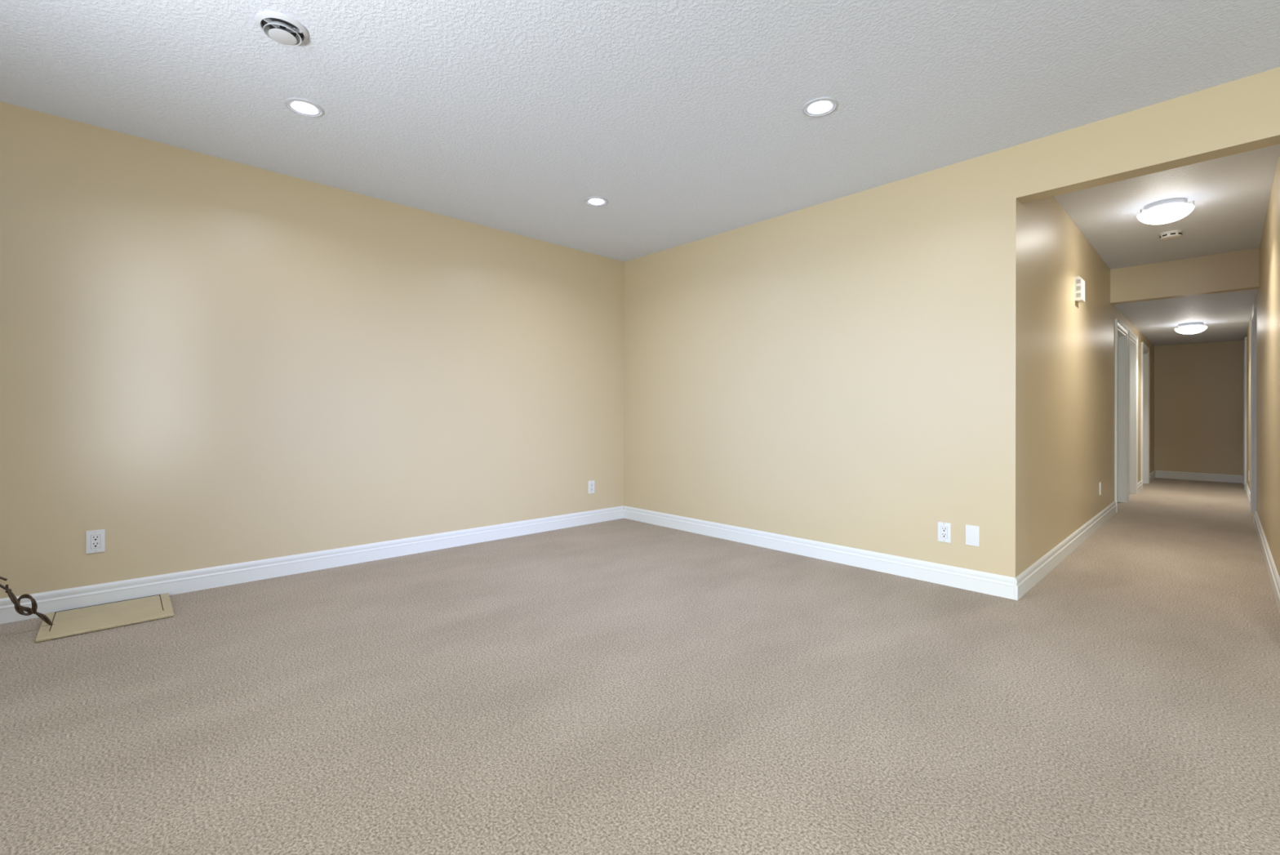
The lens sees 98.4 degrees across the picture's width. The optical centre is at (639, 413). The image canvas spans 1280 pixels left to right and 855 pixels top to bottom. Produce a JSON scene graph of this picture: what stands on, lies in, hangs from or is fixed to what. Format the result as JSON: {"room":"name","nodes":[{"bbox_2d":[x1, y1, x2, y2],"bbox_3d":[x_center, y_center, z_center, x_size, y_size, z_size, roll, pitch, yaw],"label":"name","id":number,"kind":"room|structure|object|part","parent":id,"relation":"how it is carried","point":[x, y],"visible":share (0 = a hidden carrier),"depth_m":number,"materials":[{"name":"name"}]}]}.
{"room":"empty living room","nodes":[
{"label":"empty living room","id":0,"kind":"room"},
{"bbox_2d":[0,102,624,598],"bbox_3d":[-2.372,-0.234,3.252,6.234,2.440,0.117,0,0,-43],"label":"wall","id":1,"kind":"structure","parent":0,"point":[206,361],"depth_m":3.28,"materials":[{"name":"beige paint"}]},
{"bbox_2d":[85,528,105,553],"bbox_3d":[-2.761,0.650,2.800,0.070,0.114,0.007,0,0,-43],"label":"wall outlet","id":2,"kind":"object","parent":1,"relation":"attached to","point":[95,539],"visible":1,"depth_m":2.80,"materials":[{"name":"white plastic"}]},
{"bbox_2d":[90,534,100,548],"bbox_3d":[-2.760,0.650,2.798,0.033,0.067,0.003,0,0,-43],"label":"receptacle","id":3,"kind":"object","parent":2,"relation":"attached to","point":[95,539],"depth_m":2.80,"materials":[{"name":"white plastic"}]},
{"bbox_2d":[0,505,624,623],"bbox_3d":[-2.330,0.928,3.201,6.000,0.116,0.015,0,0,-43],"label":"baseboard","id":4,"kind":"structure","parent":1,"relation":"attached to","point":[184,581],"depth_m":3.33,"materials":[{"name":"white paint"}]},
{"bbox_2d":[588,480,594,493],"bbox_3d":[-0.438,0.668,4.994,0.070,0.114,0.007,0,0,-43],"label":"wall outlet","id":5,"kind":"object","parent":1,"relation":"attached to","point":[591,483],"visible":1,"depth_m":4.99,"materials":[{"name":"white plastic"}]},
{"bbox_2d":[590,483,593,490],"bbox_3d":[-0.436,0.668,4.993,0.033,0.067,0.003,0,0,-43],"label":"receptacle","id":6,"kind":"object","parent":5,"relation":"attached to","point":[591,484],"depth_m":4.99,"materials":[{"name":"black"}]},
{"bbox_2d":[0,477,1279,854],"bbox_3d":[2.829,1.054,3.958,14.774,0.100,6.234,0,0,-43],"label":"floor","id":7,"kind":"structure","parent":0,"point":[620,686],"depth_m":1.87,"materials":[{"name":"carpet"}]},
{"bbox_2d":[35,592,173,642],"bbox_3d":[-2.565,0.976,2.670,0.453,0.016,0.430,0,0,-43],"label":"floor panel","id":8,"kind":"object","parent":7,"relation":"on","point":[75,621],"visible":1,"depth_m":2.64,"materials":[{"name":"beige wood"}]},
{"bbox_2d":[0,576,53,626],"bbox_3d":[-2.755,0.835,2.457,0.196,0.277,0.050,0,0,-43],"label":"cable","id":9,"kind":"object","parent":8,"relation":"on","point":[19,608],"visible":1,"depth_m":2.46,"materials":[{"name":"brown metal"}]},
{"bbox_2d":[0,0,1279,269],"bbox_3d":[0.990,-1.498,2.219,9.694,0.136,6.234,0,0,-43],"label":"ceiling","id":10,"kind":"structure","parent":0,"point":[687,117],"depth_m":2.50,"materials":[{"name":"white paint"}]},
{"bbox_2d":[255,10,309,46],"bbox_3d":[-1.346,-1.433,2.081,0.171,0.040,0.171,0,0,-43],"label":"ceiling vent","id":11,"kind":"object","parent":10,"relation":"in","point":[282,28],"visible":1,"depth_m":2.06,"materials":[{"name":"white plastic"}]},
{"bbox_2d":[284,97,324,117],"bbox_3d":[-1.595,-1.447,2.625,0.160,0.012,0.160,0,0,-43],"label":"recessed light","id":12,"kind":"object","parent":10,"relation":"in","point":[303,107],"visible":1,"depth_m":2.61,"materials":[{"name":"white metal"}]},
{"bbox_2d":[584,196,608,206],"bbox_3d":[-0.297,-1.440,3.769,0.160,0.012,0.160,0,0,-43],"label":"recessed light","id":13,"kind":"object","parent":10,"relation":"in","point":[592,201],"visible":1,"depth_m":3.75,"materials":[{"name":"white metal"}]},
{"bbox_2d":[802,97,838,116],"bbox_3d":[0.850,-1.439,2.607,0.160,0.012,0.160,0,0,-43],"label":"recessed light","id":14,"kind":"object","parent":10,"relation":"in","point":[819,107],"visible":1,"depth_m":2.59,"materials":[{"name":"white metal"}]},
{"bbox_2d":[1137,197,1194,224],"bbox_3d":[3.563,-1.355,3.745,0.290,0.127,0.284,0,0,-43],"label":"ceiling light","id":15,"kind":"object","parent":10,"relation":"attached to","point":[1170,210],"visible":1,"depth_m":3.67,"materials":[{"name":"white glass"}]},
{"bbox_2d":[1159,230,1182,239],"bbox_3d":[4.166,-1.393,4.332,0.132,0.045,0.132,0,0,-43],"label":"smoke detector","id":16,"kind":"object","parent":10,"relation":"attached to","point":[1168,235],"visible":1,"depth_m":4.30,"materials":[{"name":"white plastic"}]},
{"bbox_2d":[623,66,1279,577],"bbox_3d":[1.952,-0.221,3.129,0.117,2.440,6.000,0,0,-43],"label":"wall","id":17,"kind":"structure","parent":0,"point":[846,371],"depth_m":3.53,"materials":[{"name":"beige paint"}]},
{"bbox_2d":[623,505,1015,599],"bbox_3d":[0.931,0.940,4.107,0.015,0.116,3.147,0,0,-43],"label":"baseboard","id":18,"kind":"structure","parent":17,"relation":"attached to","point":[993,584],"depth_m":3.64,"materials":[{"name":"white paint"}]},
{"bbox_2d":[937,521,951,542],"bbox_3d":[1.775,0.695,3.221,0.007,0.114,0.070,0,0,-43],"label":"wall outlet","id":19,"kind":"object","parent":17,"relation":"attached to","point":[944,528],"visible":1,"depth_m":3.22,"materials":[{"name":"white plastic"}]},
{"bbox_2d":[941,526,946,537],"bbox_3d":[1.773,0.695,3.220,0.003,0.067,0.033,0,0,-43],"label":"receptacle","id":20,"kind":"object","parent":19,"relation":"attached to","point":[944,529],"depth_m":3.22,"materials":[{"name":"white plastic"}]},
{"bbox_2d":[965,524,979,546],"bbox_3d":[1.875,0.690,3.115,0.006,0.114,0.070,0,0,-43],"label":"blank wall plate","id":21,"kind":"object","parent":17,"relation":"attached to","point":[972,532],"visible":1,"depth_m":3.11,"materials":[{"name":"white plastic"}]},
{"bbox_2d":[1021,196,1154,572],"bbox_3d":[5.127,-0.205,5.985,8.423,2.440,0.117,0,0,-43],"label":"wall","id":22,"kind":"structure","parent":0,"point":[1068,345],"depth_m":3.86,"materials":[{"name":"beige paint"}]},
{"bbox_2d":[1014,500,1116,599],"bbox_3d":[3.441,0.949,4.302,3.932,0.116,0.015,0,0,-43],"label":"baseboard","id":23,"kind":"structure","parent":22,"relation":"attached to","point":[1030,576],"depth_m":3.67,"materials":[{"name":"white paint"}]},
{"bbox_2d":[1075,275,1084,302],"bbox_3d":[3.327,-0.934,4.174,0.130,0.180,0.042,0,0,-43],"label":"door chime","id":24,"kind":"object","parent":22,"relation":"attached to","point":[1079,282],"visible":1,"depth_m":4.14,"materials":[{"name":"white plastic"}]},
{"bbox_2d":[1099,481,1101,494],"bbox_3d":[4.167,0.681,4.994,0.070,0.114,0.007,0,0,-43],"label":"wall outlet","id":25,"kind":"object","parent":22,"relation":"attached to","point":[1100,482],"visible":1,"depth_m":4.98,"materials":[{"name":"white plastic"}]},
{"bbox_2d":[1114,318,1128,511],"bbox_3d":[5.198,0.025,6.039,1.001,1.980,0.136,0,0,-43],"label":"door frame","id":26,"kind":"structure","parent":22,"relation":"in","point":[1122,331],"depth_m":6.30,"materials":[{"name":"white paint"}]},
{"bbox_2d":[1128,329,1137,493],"bbox_3d":[5.928,0.029,6.729,0.921,1.980,0.136,0,0,-43],"label":"door","id":27,"kind":"structure","parent":22,"relation":"in","point":[1133,339],"depth_m":6.96,"materials":[{"name":"white paint"}]},
{"bbox_2d":[1137,480,1142,492],"bbox_3d":[6.522,0.964,7.213,0.614,0.116,0.015,0,0,-43],"label":"baseboard","id":28,"kind":"structure","parent":22,"relation":"attached to","point":[1140,483],"depth_m":7.22,"materials":[{"name":"white paint"}]},
{"bbox_2d":[1141,342,1149,488],"bbox_3d":[7.064,0.035,7.802,0.976,1.980,0.136,0,0,-43],"label":"door","id":29,"kind":"structure","parent":22,"relation":"in","point":[1144,348],"depth_m":8.05,"materials":[{"name":"white paint"}]},
{"bbox_2d":[1149,470,1155,482],"bbox_3d":[7.843,0.971,8.460,1.067,0.116,0.015,0,0,-43],"label":"baseboard","id":30,"kind":"structure","parent":22,"relation":"attached to","point":[1152,475],"depth_m":8.45,"materials":[{"name":"white paint"}]},
{"bbox_2d":[1110,248,1259,304],"bbox_3d":[5.002,-1.255,5.114,0.117,0.345,0.976,0,0,-43],"label":"wall","id":31,"kind":"structure","parent":0,"point":[1234,271],"depth_m":5.04,"materials":[{"name":"beige paint"}]},
{"bbox_2d":[1112,288,1257,346],"bbox_3d":[6.806,-1.310,6.818,4.846,0.457,0.976,0,0,-43],"label":"ceiling","id":32,"kind":"structure","parent":0,"point":[1227,315],"depth_m":6.15,"materials":[{"name":"grey paint"}]},
{"bbox_2d":[1174,321,1207,333],"bbox_3d":[6.654,-1.018,6.668,0.290,0.127,0.284,0,0,-43],"label":"ceiling light","id":33,"kind":"object","parent":32,"relation":"attached to","point":[1197,326],"visible":1,"depth_m":6.60,"materials":[{"name":"white glass"}]},
{"bbox_3d":[6.650,-0.993,6.666,0.282,0.076,0.282,0,0,-43],"label":"lamp shade","id":34,"kind":"part","parent":33,"relation":"part of","materials":[{"name":"white glass"}]},
{"bbox_2d":[1154,340,1244,475],"bbox_3d":[8.607,-0.189,8.520,0.117,2.440,1.210,0,0,-43],"label":"wall","id":35,"kind":"structure","parent":0,"point":[1198,387],"depth_m":8.47,"materials":[{"name":"beige paint"}]},
{"bbox_2d":[1155,470,1243,483],"bbox_3d":[8.555,0.973,8.473,0.015,0.116,0.946,0,0,-43],"label":"baseboard","id":36,"kind":"structure","parent":35,"relation":"attached to","point":[1158,473],"depth_m":8.45,"materials":[{"name":"white paint"}]},
{"bbox_2d":[1245,151,1279,577],"bbox_3d":[5.878,-0.204,5.191,8.423,2.440,0.117,0,0,-43],"label":"wall","id":37,"kind":"structure","parent":0,"point":[1268,297],"depth_m":3.69,"materials":[{"name":"beige paint"}]},
{"bbox_2d":[1243,337,1246,484],"bbox_3d":[8.451,0.009,7.634,0.941,2.040,0.136,0,0,-43],"label":"door","id":38,"kind":"structure","parent":37,"relation":"in","point":[1245,338],"depth_m":7.36,"materials":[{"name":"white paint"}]},
{"bbox_2d":[1244,481,1250,508],"bbox_3d":[7.204,0.965,6.535,2.374,0.116,0.015,0,0,-43],"label":"baseboard","id":39,"kind":"structure","parent":37,"relation":"attached to","point":[1246,488],"depth_m":6.53,"materials":[{"name":"white paint"}]},
{"bbox_2d":[1250,302,1256,522],"bbox_3d":[6.057,-0.004,5.373,0.896,2.040,0.136,0,0,-43],"label":"door","id":40,"kind":"structure","parent":37,"relation":"in","point":[1253,314],"depth_m":5.49,"materials":[{"name":"white paint"}]},
{"bbox_2d":[1253,510,1279,613],"bbox_3d":[4.181,0.950,3.679,4.152,0.116,0.015,0,0,-43],"label":"baseboard","id":41,"kind":"structure","parent":37,"relation":"attached to","point":[1272,570],"depth_m":3.48,"materials":[{"name":"white paint"}]}
]}

